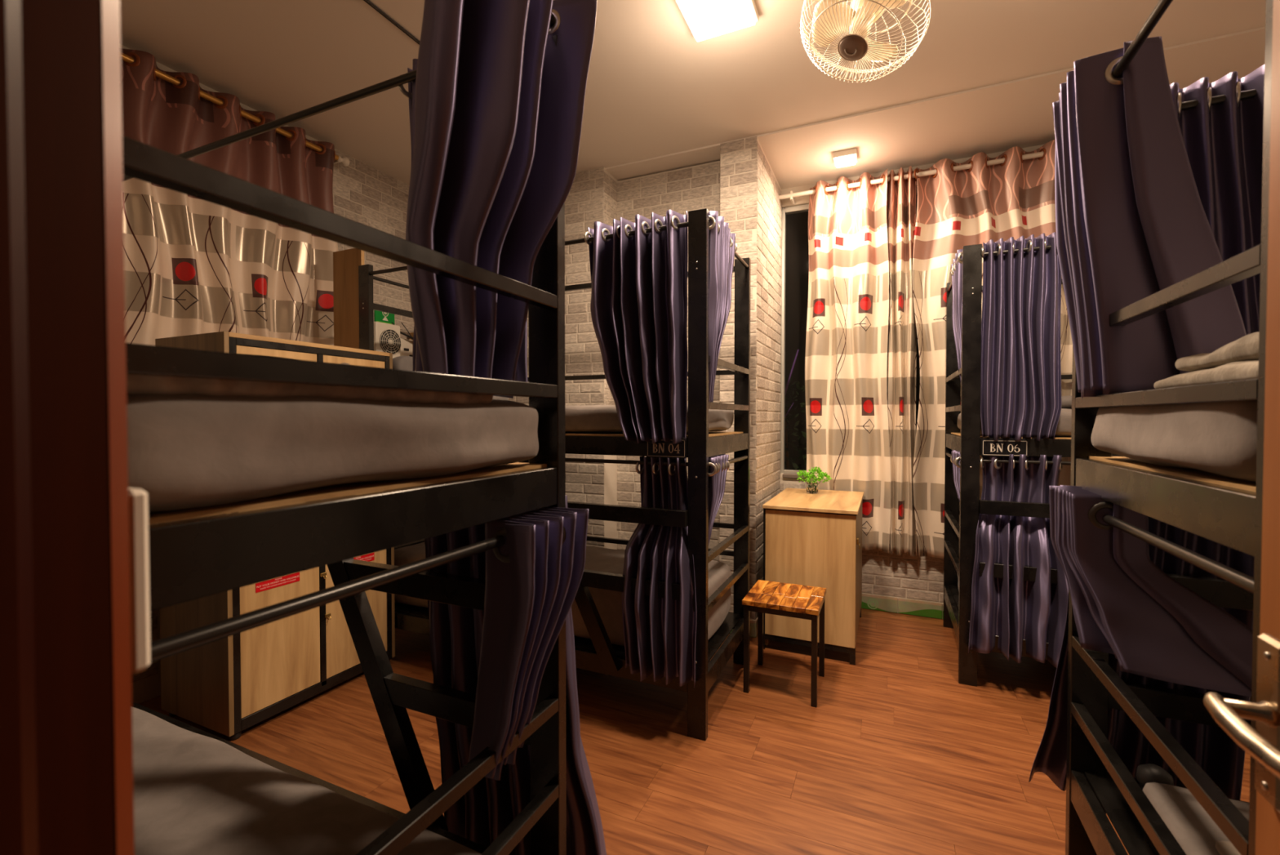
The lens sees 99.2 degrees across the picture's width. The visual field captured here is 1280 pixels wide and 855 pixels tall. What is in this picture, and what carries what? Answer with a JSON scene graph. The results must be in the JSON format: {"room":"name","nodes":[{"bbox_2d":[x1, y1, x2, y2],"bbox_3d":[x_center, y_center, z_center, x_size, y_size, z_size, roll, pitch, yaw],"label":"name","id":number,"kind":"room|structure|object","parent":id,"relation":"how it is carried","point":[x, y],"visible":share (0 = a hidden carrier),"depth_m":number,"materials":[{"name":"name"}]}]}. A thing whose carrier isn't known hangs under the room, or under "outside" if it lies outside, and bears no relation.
{"room":"dormitory","nodes":[
{"label":"dormitory","id":0,"kind":"room"},
{"bbox_2d":[120,44,414,703],"bbox_3d":[-2.064,-0.216,2.774,0.125,2.830,3.250,0,1,24],"label":"wall","id":1,"kind":"structure","parent":0,"point":[363,193],"depth_m":3.42,"materials":[{"name":"beige brick"}]},
{"bbox_2d":[120,52,350,166],"bbox_3d":[-2.160,-1.530,2.262,0.112,0.054,2.062,0,1,24],"label":"curtain rod","id":2,"kind":"object","parent":1,"relation":"attached to","point":[344,161],"visible":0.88,"depth_m":2.65,"materials":[{"name":"gold metal"}]},
{"bbox_2d":[120,48,338,345],"bbox_3d":[-1.969,-0.689,2.628,0.100,1.789,1.120,0,1,24],"label":"window curtain","id":3,"kind":"object","parent":2,"relation":"hanging from","point":[193,265],"visible":0.52,"depth_m":2.56,"materials":[{"name":"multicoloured fabric"}]},
{"bbox_2d":[373,310,394,324],"bbox_3d":[-1.647,-0.714,3.515,0.015,0.110,0.150,0,1,24],"label":"exit sign","id":4,"kind":"object","parent":1,"relation":"attached to","point":[382,317],"visible":0.52,"depth_m":3.50,"materials":[{"name":"green plastic"}]},
{"bbox_2d":[373,321,401,358],"bbox_3d":[-1.623,-0.443,3.437,0.125,0.420,0.190,0,1,24],"label":"fan","id":5,"kind":"object","parent":1,"relation":"attached to","point":[387,338],"visible":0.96,"depth_m":3.40,"materials":[{"name":"white plastic"}]},
{"bbox_2d":[379,328,401,354],"bbox_3d":[-1.568,-0.538,3.421,0.012,0.160,0.160,0,1,24],"label":"grille","id":6,"kind":"object","parent":5,"relation":"attached to","point":[389,339],"depth_m":3.42,"materials":[{"name":"grey plastic"}]},
{"bbox_2d":[400,337,413,356],"bbox_3d":[-1.562,-0.452,3.635,0.072,0.270,0.140,0,1,24],"label":"control box","id":7,"kind":"object","parent":1,"relation":"attached to","point":[406,348],"visible":0.37,"depth_m":3.60,"materials":[{"name":"beige plastic"}]},
{"bbox_2d":[391,322,413,339],"bbox_3d":[-1.517,-0.613,3.595,0.041,0.149,0.315,0,1,24],"label":"power cable","id":8,"kind":"object","parent":7,"relation":"attached to","point":[401,332],"visible":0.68,"depth_m":3.56,"materials":[{"name":"black plastic"}]},
{"bbox_3d":[-1.375,-0.307,3.756,0.315,0.020,0.350,0,1,24],"label":"wall shelf","id":9,"kind":"object","parent":1,"relation":"attached to","visible":0},
{"bbox_2d":[409,332,413,346],"bbox_3d":[-1.397,-0.478,3.746,0.210,0.320,0.280,0,1,24],"label":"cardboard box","id":10,"kind":"object","parent":9,"relation":"on","point":[411,333],"visible":0.04,"depth_m":3.65,"materials":[{"name":"brown cardboard"}]},
{"bbox_2d":[392,355,413,370],"bbox_3d":[-1.257,-0.313,3.034,0.124,0.164,0.301,0,1,24],"label":"pillow","id":11,"kind":"object","parent":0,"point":[400,362],"visible":0.17,"depth_m":2.91,"materials":[{"name":"white fabric"}]},
{"bbox_2d":[508,167,617,549],"bbox_3d":[-0.716,-0.240,4.108,1.435,2.830,0.785,0,1,24],"label":"wall pillar","id":12,"kind":"structure","parent":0,"point":[592,197],"depth_m":3.52,"materials":[{"name":"beige brick"}]},
{"bbox_2d":[616,160,719,560],"bbox_3d":[0.312,-0.223,3.740,0.752,2.810,0.605,0,1,24],"label":"wall","id":13,"kind":"structure","parent":0,"point":[682,190],"depth_m":3.47,"materials":[{"name":"beige"}]},
{"bbox_2d":[120,0,1266,189],"bbox_3d":[0.378,-1.662,1.468,5.590,0.130,4.840,0,1,24],"label":"ceiling","id":14,"kind":"structure","parent":0,"point":[653,90],"depth_m":2.48,"materials":[{"name":"beige paint"}]},
{"bbox_2d":[363,0,419,44],"bbox_3d":[-1.228,-1.605,1.633,0.017,0.009,1.690,0,1,24],"label":"cable","id":15,"kind":"object","parent":14,"relation":"attached to","point":[365,1],"visible":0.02,"depth_m":2.16,"materials":[{"name":"black plastic"}]},
{"bbox_2d":[675,0,759,41],"bbox_3d":[0.293,-1.594,2.068,0.260,0.048,0.260,0,1,24],"label":"ceiling lamp","id":16,"kind":"object","parent":14,"relation":"attached to","point":[705,20],"visible":1,"depth_m":2.08,"materials":[{"name":"beige plastic"}]},
{"bbox_2d":[832,147,857,168],"bbox_3d":[1.229,-1.606,3.257,0.130,0.048,0.130,0,1,24],"label":"ceiling lamp","id":17,"kind":"object","parent":14,"relation":"attached to","point":[846,157],"visible":1,"depth_m":3.22,"materials":[{"name":"beige plastic"}]},
{"bbox_2d":[835,154,855,168],"bbox_3d":[1.229,-1.600,3.257,0.112,0.036,0.112,0,1,24],"label":"diffuser","id":18,"kind":"object","parent":17,"relation":"attached to","point":[841,160],"depth_m":3.22,"materials":[{"name":"white plastic"}]},
{"bbox_2d":[800,0,930,83],"bbox_3d":[0.748,-1.418,1.829,0.404,0.392,0.402,0,1,24],"label":"ceiling fan","id":19,"kind":"object","parent":14,"relation":"hanging from","point":[831,19],"visible":1,"depth_m":1.82,"materials":[{"name":"white metal"}]},
{"bbox_2d":[138,608,1251,854],"bbox_3d":[0.444,1.253,1.491,5.734,0.060,4.840,0,1,24],"label":"floor","id":20,"kind":"structure","parent":0,"point":[895,755],"depth_m":2.04,"materials":[{"name":"brown wood"}]},
{"bbox_2d":[155,331,395,740],"bbox_3d":[-1.619,0.417,2.512,0.495,1.575,0.770,0,1,24],"label":"locker","id":21,"kind":"object","parent":20,"relation":"on","point":[227,686],"visible":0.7,"depth_m":2.23,"materials":[{"name":"brown wood"}]},
{"bbox_2d":[122,13,566,854],"bbox_3d":[-1.185,0.184,1.215,1.900,2.087,0.832,0,1,24],"label":"bunk bed","id":22,"kind":"object","parent":20,"relation":"on","point":[334,525],"visible":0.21,"depth_m":0.84,"materials":[{"name":"black metal"}]},
{"bbox_2d":[132,706,481,854],"bbox_3d":[-1.195,0.921,1.196,1.756,0.116,0.638,0,1,24],"label":"mattress","id":23,"kind":"object","parent":22,"relation":"on","point":[195,793],"visible":0.56,"depth_m":1.24,"materials":[{"name":"white fabric"}]},
{"bbox_2d":[126,394,538,511],"bbox_3d":[-1.173,0.009,1.186,1.855,0.142,0.738,0,1,24],"label":"mattress","id":24,"kind":"object","parent":22,"relation":"on","point":[184,451],"visible":0.69,"depth_m":0.66,"materials":[{"name":"white fabric"}]},
{"bbox_2d":[240,353,293,359],"bbox_3d":[-1.205,-0.091,1.287,1.548,0.234,0.518,0,1,24],"label":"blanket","id":25,"kind":"object","parent":24,"relation":"on","point":[240,353],"visible":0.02,"depth_m":0.88,"materials":[{"name":"fabric"}]},
{"bbox_2d":[126,362,493,404],"bbox_3d":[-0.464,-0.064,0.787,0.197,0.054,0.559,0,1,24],"label":"blanket","id":26,"kind":"object","parent":24,"relation":"on","point":[135,384],"visible":0.17,"depth_m":0.64,"materials":[{"name":"fabric"}]},
{"bbox_2d":[398,58,528,382],"bbox_3d":[-0.415,-0.487,1.294,0.389,0.823,0.065,0,1,24],"label":"curtain","id":27,"kind":"object","parent":22,"relation":"hanging from","point":[522,366],"visible":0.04,"depth_m":1.33,"materials":[{"name":"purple fabric"}]},
{"bbox_2d":[405,0,596,398],"bbox_3d":[-0.275,-0.469,1.014,0.263,0.840,0.367,0,1,24],"label":"curtain","id":28,"kind":"object","parent":22,"relation":"hanging from","point":[499,106],"visible":0.88,"depth_m":0.97,"materials":[{"name":"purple fabric"}]},
{"bbox_2d":[424,495,606,854],"bbox_3d":[-0.316,0.657,1.347,0.574,1.013,0.134,0,1,24],"label":"curtain","id":29,"kind":"object","parent":22,"relation":"hanging from","point":[490,806],"visible":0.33,"depth_m":1.38,"materials":[{"name":"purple fabric"}]},
{"bbox_2d":[468,506,588,779],"bbox_3d":[-0.217,0.404,1.060,0.159,0.470,0.216,0,1,24],"label":"curtain","id":30,"kind":"object","parent":22,"relation":"hanging from","point":[533,580],"visible":0.92,"depth_m":0.99,"materials":[{"name":"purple fabric"}]},
{"bbox_2d":[333,248,364,348],"bbox_3d":[-1.568,0.121,2.946,0.221,2.150,0.019,0,1,24],"label":"board","id":31,"kind":"object","parent":20,"relation":"on","point":[346,263],"visible":0.19,"depth_m":2.92,"materials":[{"name":"brown wood"}]},
{"bbox_2d":[358,208,751,740],"bbox_3d":[-0.466,0.176,2.798,1.900,2.045,0.762,0,1,24],"label":"bunk bed","id":32,"kind":"object","parent":20,"relation":"on","point":[597,654],"visible":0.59,"depth_m":2.25,"materials":[{"name":"black metal"}]},
{"bbox_2d":[394,542,731,645],"bbox_3d":[-0.462,0.797,2.818,1.798,0.290,0.619,0,1,24],"label":"mattress","id":33,"kind":"object","parent":32,"relation":"on","point":[608,603],"visible":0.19,"depth_m":2.50,"materials":[{"name":"white fabric"}]},
{"bbox_2d":[584,209,688,444],"bbox_3d":[-0.026,-0.390,2.201,0.452,0.905,0.127,0,1,22],"label":"curtain","id":34,"kind":"object","parent":32,"relation":"hanging from","point":[638,304],"visible":0.99,"depth_m":2.17,"materials":[{"name":"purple fabric"}]},
{"bbox_2d":[564,403,733,433],"bbox_3d":[-0.457,-0.048,2.800,1.808,0.130,0.619,0,1,24],"label":"mattress","id":35,"kind":"object","parent":32,"relation":"on","point":[584,418],"visible":0.27,"depth_m":2.38,"materials":[{"name":"white fabric"}]},
{"bbox_2d":[493,395,508,399],"bbox_3d":[-1.014,-0.175,3.023,0.457,0.125,0.438,0,1,24],"label":"pillow","id":36,"kind":"object","parent":35,"relation":"on","point":[494,397],"visible":0.02,"depth_m":3.01,"materials":[{"name":"white fabric"}]},
{"bbox_2d":[622,456,697,687],"bbox_3d":[0.074,0.553,2.166,0.334,0.870,0.168,0,1,24],"label":"curtain","id":37,"kind":"object","parent":32,"relation":"hanging from","point":[660,633],"visible":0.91,"depth_m":2.15,"materials":[{"name":"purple fabric"}]},
{"bbox_2d":[708,453,729,543],"bbox_3d":[0.310,0.317,2.250,0.083,0.400,0.260,0,1,24],"label":"curtain","id":38,"kind":"object","parent":32,"relation":"hanging from","point":[719,464],"visible":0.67,"depth_m":2.17,"materials":[{"name":"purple fabric"}]},
{"bbox_2d":[708,210,737,402],"bbox_3d":[0.335,-0.464,2.278,0.083,0.760,0.361,0,1,24],"label":"curtain","id":39,"kind":"object","parent":32,"relation":"hanging from","point":[722,246],"visible":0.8,"depth_m":2.16,"materials":[{"name":"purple fabric"}]},
{"bbox_2d":[742,579,826,706],"bbox_3d":[0.684,0.991,2.558,0.331,0.424,0.340,0,1,24],"label":"stool","id":40,"kind":"object","parent":20,"relation":"on","point":[786,599],"visible":1,"depth_m":2.47,"materials":[{"name":"brown wood"}]},
{"bbox_2d":[762,487,863,664],"bbox_3d":[1.034,0.801,3.172,0.482,0.783,0.775,0,1,24],"label":"desk","id":41,"kind":"object","parent":20,"relation":"on","point":[810,539],"visible":0.94,"depth_m":2.84,"materials":[{"name":"brown wood"}]},
{"bbox_2d":[762,487,863,514],"bbox_3d":[1.031,0.418,3.167,0.475,0.018,0.775,0,1,24],"label":"countertop","id":42,"kind":"structure","parent":41,"relation":"on","point":[848,502],"depth_m":3.02,"materials":[{"name":"brown wood"}]},
{"bbox_2d":[796,466,831,493],"bbox_3d":[1.074,0.323,3.362,0.209,0.171,0.106,0,1,24],"label":"potted plant","id":43,"kind":"object","parent":42,"relation":"on","point":[811,486],"visible":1,"depth_m":3.35,"materials":[{"name":"green plant"}]},
{"bbox_2d":[806,481,817,493],"bbox_3d":[1.065,0.373,3.368,0.072,0.064,0.072,0,1,24],"label":"glass jar","id":44,"kind":"object","parent":43,"relation":"attached to","point":[811,486],"depth_m":3.34,"materials":[{"name":"clear glass"}]},
{"bbox_2d":[942,244,1122,686],"bbox_3d":[2.521,0.182,2.496,1.900,2.045,0.822,0,1,24],"label":"bunk bed","id":45,"kind":"object","parent":20,"relation":"on","point":[970,443],"visible":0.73,"depth_m":2.53,"materials":[{"name":"black metal"}]},
{"bbox_2d":[950,449,959,502],"bbox_3d":[1.583,0.239,2.701,0.065,0.240,0.263,0,1,24],"label":"curtain","id":46,"kind":"object","parent":45,"relation":"hanging from","point":[955,458],"visible":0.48,"depth_m":2.64,"materials":[{"name":"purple fabric"}]},
{"bbox_2d":[950,248,962,380],"bbox_3d":[1.598,-0.522,2.712,0.074,0.660,0.325,0,1,24],"label":"curtain","id":47,"kind":"object","parent":45,"relation":"hanging from","point":[956,271],"visible":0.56,"depth_m":2.64,"materials":[{"name":"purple fabric"}]},
{"bbox_2d":[956,408,1071,435],"bbox_3d":[2.525,-0.026,2.498,1.803,0.132,0.695,0,1,24],"label":"mattress","id":48,"kind":"object","parent":45,"relation":"on","point":[1064,426],"visible":0.06,"depth_m":2.42,"materials":[{"name":"white fabric"}]},
{"bbox_2d":[1061,395,1071,408],"bbox_3d":[2.244,-0.127,2.604,0.374,0.069,0.404,0,1,24],"label":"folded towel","id":49,"kind":"object","parent":48,"relation":"on","point":[1066,401],"visible":0.09,"depth_m":2.65,"materials":[{"name":"white fabric"}]},
{"bbox_2d":[968,453,1068,667],"bbox_3d":[1.697,0.577,2.440,0.392,0.913,0.177,0,1,24],"label":"curtain","id":50,"kind":"object","parent":45,"relation":"hanging from","point":[1015,609],"visible":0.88,"depth_m":2.45,"materials":[{"name":"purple fabric"}]},
{"bbox_2d":[980,231,1061,440],"bbox_3d":[1.706,-0.396,2.442,0.310,0.908,0.088,0,1,24],"label":"curtain","id":51,"kind":"object","parent":45,"relation":"hanging from","point":[1020,375],"visible":0.97,"depth_m":2.44,"materials":[{"name":"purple fabric"}]},
{"bbox_2d":[1065,0,1273,854],"bbox_3d":[1.812,0.215,0.656,1.900,2.045,0.832,0,1,24],"label":"bunk bed","id":52,"kind":"object","parent":20,"relation":"on","point":[1227,511],"visible":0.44,"depth_m":1.01,"materials":[{"name":"black metal"}]},
{"bbox_2d":[1028,516,1254,799],"bbox_3d":[1.268,0.560,1.390,0.456,0.826,0.093,0,1,24],"label":"curtain","id":53,"kind":"object","parent":52,"relation":"hanging from","point":[1211,747],"visible":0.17,"depth_m":1.36,"materials":[{"name":"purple fabric"}]},
{"bbox_2d":[1052,36,1246,398],"bbox_3d":[1.116,-0.438,1.214,0.310,0.738,0.260,1,1,33],"label":"curtain","id":54,"kind":"object","parent":52,"relation":"hanging from","point":[1132,224],"visible":0.89,"depth_m":1.15,"materials":[{"name":"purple fabric"}]},
{"bbox_2d":[1048,484,1253,696],"bbox_3d":[1.169,0.334,1.181,0.411,0.366,0.299,0,1,24],"label":"curtain","id":55,"kind":"object","parent":52,"relation":"hanging from","point":[1125,606],"visible":0.9,"depth_m":1.15,"materials":[{"name":"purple fabric"}]},
{"bbox_2d":[1135,763,1173,788],"bbox_3d":[1.202,0.823,1.271,0.066,0.064,0.066,0,1,24],"label":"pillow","id":56,"kind":"object","parent":52,"relation":"on","point":[1147,772],"visible":0.65,"depth_m":1.26,"materials":[{"name":"black fabric"}]},
{"bbox_2d":[1090,400,1257,481],"bbox_3d":[1.771,0.009,0.649,1.820,0.154,0.679,0,1,24],"label":"mattress","id":57,"kind":"object","parent":52,"relation":"on","point":[1218,437],"visible":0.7,"depth_m":0.88,"materials":[{"name":"white fabric"}]},
{"bbox_2d":[1153,360,1258,388],"bbox_3d":[1.441,-0.085,0.662,1.132,0.046,0.407,0,1,24],"label":"blanket","id":58,"kind":"object","parent":57,"relation":"on","point":[1247,369],"visible":0.51,"depth_m":0.87,"materials":[{"name":"white fabric"}]},
{"bbox_2d":[1174,331,1258,371],"bbox_3d":[1.448,-0.121,0.658,1.119,0.050,0.369,0,1,24],"label":"blanket","id":59,"kind":"object","parent":58,"relation":"on","point":[1246,348],"visible":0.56,"depth_m":0.87,"materials":[{"name":"white fabric"}]},
{"bbox_2d":[1142,782,1249,854],"bbox_3d":[1.784,0.827,0.605,1.750,0.095,0.582,0,1,24],"label":"mattress","id":60,"kind":"object","parent":52,"relation":"on","point":[1191,825],"visible":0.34,"depth_m":1.09,"materials":[{"name":"white fabric"}]},
{"bbox_2d":[1215,840,1240,854],"bbox_3d":[1.287,0.769,0.731,0.654,0.022,0.334,0,1,24],"label":"cloth","id":61,"kind":"object","parent":60,"relation":"on","point":[1224,847],"visible":0.56,"depth_m":0.98,"materials":[{"name":"white fabric"}]},
{"bbox_2d":[1169,64,1264,334],"bbox_3d":[1.317,-0.459,1.275,0.315,0.698,0.069,1,1,28],"label":"curtain","id":62,"kind":"object","parent":52,"relation":"hanging from","point":[1223,142],"visible":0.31,"depth_m":1.25,"materials":[{"name":"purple fabric"}]},
{"bbox_2d":[719,136,782,619],"bbox_3d":[0.720,-0.228,3.465,0.217,2.830,0.769,0,1,24],"label":"wall pillar","id":63,"kind":"structure","parent":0,"point":[750,190],"depth_m":3.15,"materials":[{"name":"beige brick"}]},
{"bbox_2d":[730,617,757,636],"bbox_3d":[0.713,1.138,3.472,0.220,0.098,0.749,0,1,24],"label":"baseboard","id":64,"kind":"structure","parent":63,"relation":"attached to","point":[753,623],"depth_m":3.09,"materials":[{"name":"beige wood"}]},
{"bbox_2d":[779,144,1044,602],"bbox_3d":[2.445,-0.223,3.178,3.220,2.830,0.145,0,1,24],"label":"wall","id":65,"kind":"structure","parent":0,"point":[904,575],"depth_m":3.48,"materials":[{"name":"beige"}]},
{"bbox_2d":[861,592,943,618],"bbox_3d":[2.379,1.144,3.151,3.096,0.098,0.014,0,1,24],"label":"baseboard","id":66,"kind":"structure","parent":65,"relation":"attached to","point":[873,602],"depth_m":3.46,"materials":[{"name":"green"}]},
{"bbox_2d":[778,151,1044,204],"bbox_3d":[2.350,-1.534,3.063,3.076,0.055,0.109,0,1,24],"label":"curtain rod","id":67,"kind":"object","parent":65,"relation":"attached to","point":[792,195],"visible":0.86,"depth_m":3.34,"materials":[{"name":"silver metal"}]},
{"bbox_2d":[804,168,891,553],"bbox_3d":[1.327,-0.402,3.500,0.535,2.374,0.119,0,1,24],"label":"window curtain","id":68,"kind":"object","parent":67,"relation":"hanging from","point":[846,337],"visible":0.87,"depth_m":3.49,"materials":[{"name":"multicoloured fabric"}]},
{"bbox_2d":[886,166,918,555],"bbox_3d":[1.621,-0.395,3.384,0.197,2.384,0.091,1,1,28],"label":"window curtain","id":69,"kind":"object","parent":67,"relation":"hanging from","point":[901,193],"visible":0.89,"depth_m":3.38,"materials":[{"name":"brown fabric"}]},
{"bbox_2d":[912,139,1072,558],"bbox_3d":[2.187,-0.393,3.112,1.138,2.379,0.118,0,1,24],"label":"window curtain","id":70,"kind":"object","parent":67,"relation":"hanging from","point":[1015,197],"visible":0.36,"depth_m":3.25,"materials":[{"name":"brown fabric"}]},
{"bbox_3d":[-0.213,-0.169,0.193,5.590,2.830,0.120,0,1,24],"label":"wall","id":71,"kind":"structure","parent":0,"visible":0},
{"bbox_2d":[0,0,134,854],"bbox_3d":[0.024,0.179,0.068,0.890,2.140,0.178,0,1,24],"label":"trim","id":72,"kind":"structure","parent":71,"relation":"attached to","point":[66,746],"depth_m":0.28,"materials":[{"name":"brown wood"}]},
{"bbox_2d":[128,487,150,673],"bbox_3d":[-0.323,0.087,0.328,0.083,0.105,0.010,0,1,24],"label":"switch plate","id":73,"kind":"object","parent":71,"relation":"attached to","point":[137,498],"visible":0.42,"depth_m":0.31,"materials":[{"name":"beige plastic"}]},
{"bbox_2d":[1203,0,1279,854],"bbox_3d":[0.486,0.196,0.232,0.103,2.080,0.778,0,1,24],"label":"door","id":74,"kind":"structure","parent":71,"relation":"in","point":[1263,743],"depth_m":0.56,"materials":[{"name":"brown wood"}]},
{"label":"outside","id":75,"kind":"structure","parent":0,"visible":0},
{"bbox_3d":[2.428,1.424,4.163,5.400,0.100,1.540,0,1,24],"label":"ground","id":76,"kind":"structure","parent":75,"visible":0},
{"bbox_2d":[784,375,806,470],"bbox_3d":[1.089,0.470,4.499,2.119,1.798,0.440,0,1,24],"label":"shrub","id":77,"kind":"object","parent":76,"relation":"on","point":[787,462],"visible":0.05,"depth_m":4.42,"materials":[{"name":"green plant"}]},
{"bbox_2d":[780,186,919,478],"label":"window","id":78,"kind":"structure","parent":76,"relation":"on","point":[797,272],"depth_m":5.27,"materials":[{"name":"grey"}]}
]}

